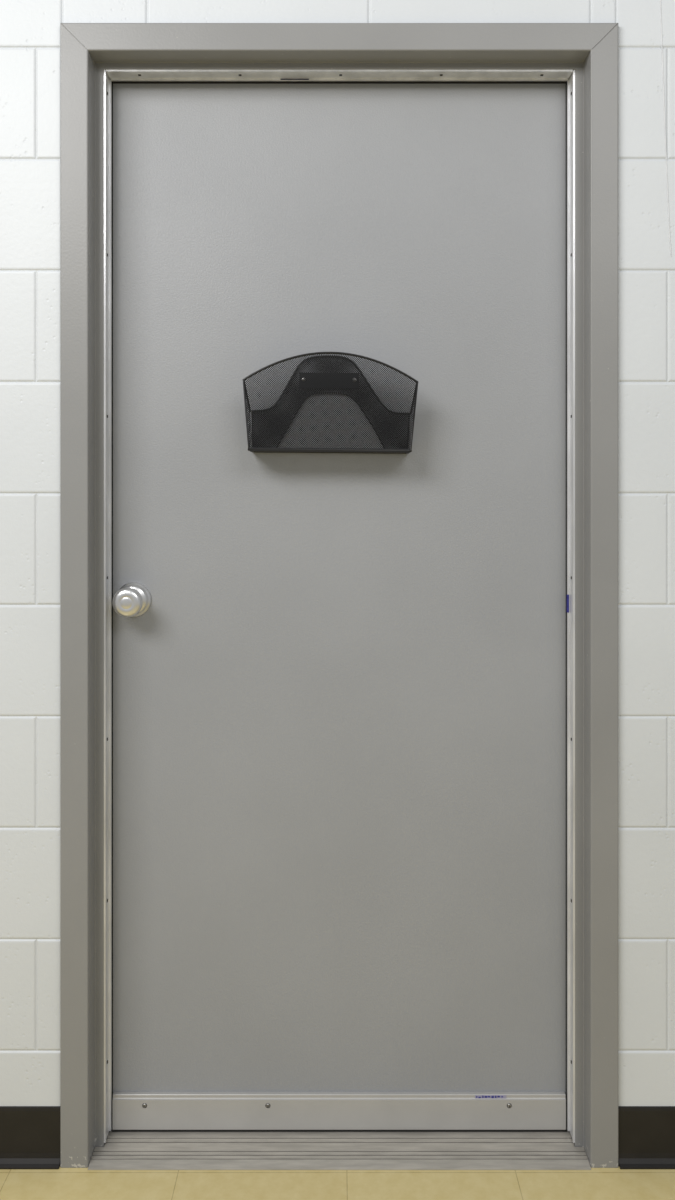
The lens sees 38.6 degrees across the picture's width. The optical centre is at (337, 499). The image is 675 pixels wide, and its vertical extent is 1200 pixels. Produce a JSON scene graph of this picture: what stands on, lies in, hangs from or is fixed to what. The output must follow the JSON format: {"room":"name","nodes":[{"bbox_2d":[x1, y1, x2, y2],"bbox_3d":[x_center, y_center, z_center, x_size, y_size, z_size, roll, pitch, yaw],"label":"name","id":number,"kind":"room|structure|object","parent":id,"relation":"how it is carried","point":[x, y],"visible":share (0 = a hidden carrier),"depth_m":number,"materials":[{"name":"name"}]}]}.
{"room":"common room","nodes":[
{"label":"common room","id":0,"kind":"room"},
{"bbox_2d":[0,0,674,1105],"bbox_3d":[0.004,-0.215,1.856,4.880,2.860,0.188,0,0,0],"label":"wall","id":1,"kind":"structure","parent":0,"point":[29,29],"depth_m":1.76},
{"bbox_2d":[0,1106,59,1168],"bbox_3d":[-1.466,1.162,1.754,1.920,0.104,0.016,0,0,0],"label":"baseboard","id":2,"kind":"structure","parent":1,"relation":"attached to","point":[29,1135],"depth_m":1.76,"materials":[{"name":"black plastic"}]},
{"bbox_2d":[60,23,617,1167],"bbox_3d":[0.004,0.173,1.823,1.016,2.082,0.146,0,0,0],"label":"door frame","id":3,"kind":"structure","parent":1,"relation":"in","point":[110,46],"depth_m":1.75,"materials":[{"name":"grey metal"}]},
{"bbox_2d":[113,84,565,1094],"bbox_3d":[0.004,0.194,1.872,0.907,2.015,0.045,0,0,0],"label":"slab","id":4,"kind":"object","parent":3,"relation":"attached to","point":[339,692],"visible":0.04,"depth_m":1.85,"materials":[{"name":"grey paint"}]},
{"bbox_2d":[112,582,150,616],"bbox_3d":[-0.392,0.191,1.816,0.067,0.067,0.067,0,0,0],"label":"door knob","id":5,"kind":"object","parent":4,"relation":"attached to","point":[133,599],"depth_m":1.79,"materials":[{"name":"silver metal"}]},
{"bbox_2d":[243,352,417,453],"bbox_3d":[-0.013,-0.183,1.810,0.325,0.190,0.075,0,0,0],"label":"file holder","id":6,"kind":"object","parent":4,"relation":"attached to","point":[323,376],"visible":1,"depth_m":1.77,"materials":[{"name":"black"}]},
{"bbox_2d":[112,1092,566,1131],"bbox_3d":[0.004,1.172,1.842,0.868,0.069,0.015,0,0,0],"label":"door sweep","id":7,"kind":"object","parent":4,"relation":"attached to","point":[132,1111],"depth_m":1.84,"materials":[{"name":"silver metal"}]},
{"bbox_2d":[104,70,574,1142],"bbox_3d":[0.004,0.199,1.825,0.882,2.008,0.049,0,0,0],"label":"weatherstrip","id":8,"kind":"object","parent":3,"relation":"attached to","point":[111,77],"visible":1,"depth_m":1.82,"materials":[{"name":"metal"}]},
{"bbox_2d":[618,1106,674,1168],"bbox_3d":[1.473,1.162,1.754,1.920,0.104,0.016,0,0,0],"label":"baseboard","id":9,"kind":"structure","parent":1,"relation":"attached to","point":[646,1134],"depth_m":1.76,"materials":[{"name":"black plastic"}]},
{"bbox_2d":[660,0,671,256],"bbox_3d":[0.601,-0.841,1.761,0.021,0.790,0.001,0,0,0],"label":"wire","id":10,"kind":"object","parent":1,"relation":"attached to","point":[660,0],"visible":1,"depth_m":1.76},
{"bbox_2d":[0,1165,674,1199],"bbox_3d":[0.004,1.240,-0.400,4.880,0.050,4.700,0,0,0],"label":"floor","id":11,"kind":"structure","parent":0,"point":[61,1183],"depth_m":1.71,"materials":[{"name":"tile"}]},
{"bbox_2d":[88,1128,590,1169],"bbox_3d":[0.004,1.211,1.817,0.912,0.006,0.146,0,0,0],"label":"threshold","id":12,"kind":"object","parent":11,"relation":"on","point":[121,1150],"visible":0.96,"depth_m":1.78,"materials":[{"name":"metal"}]}
]}

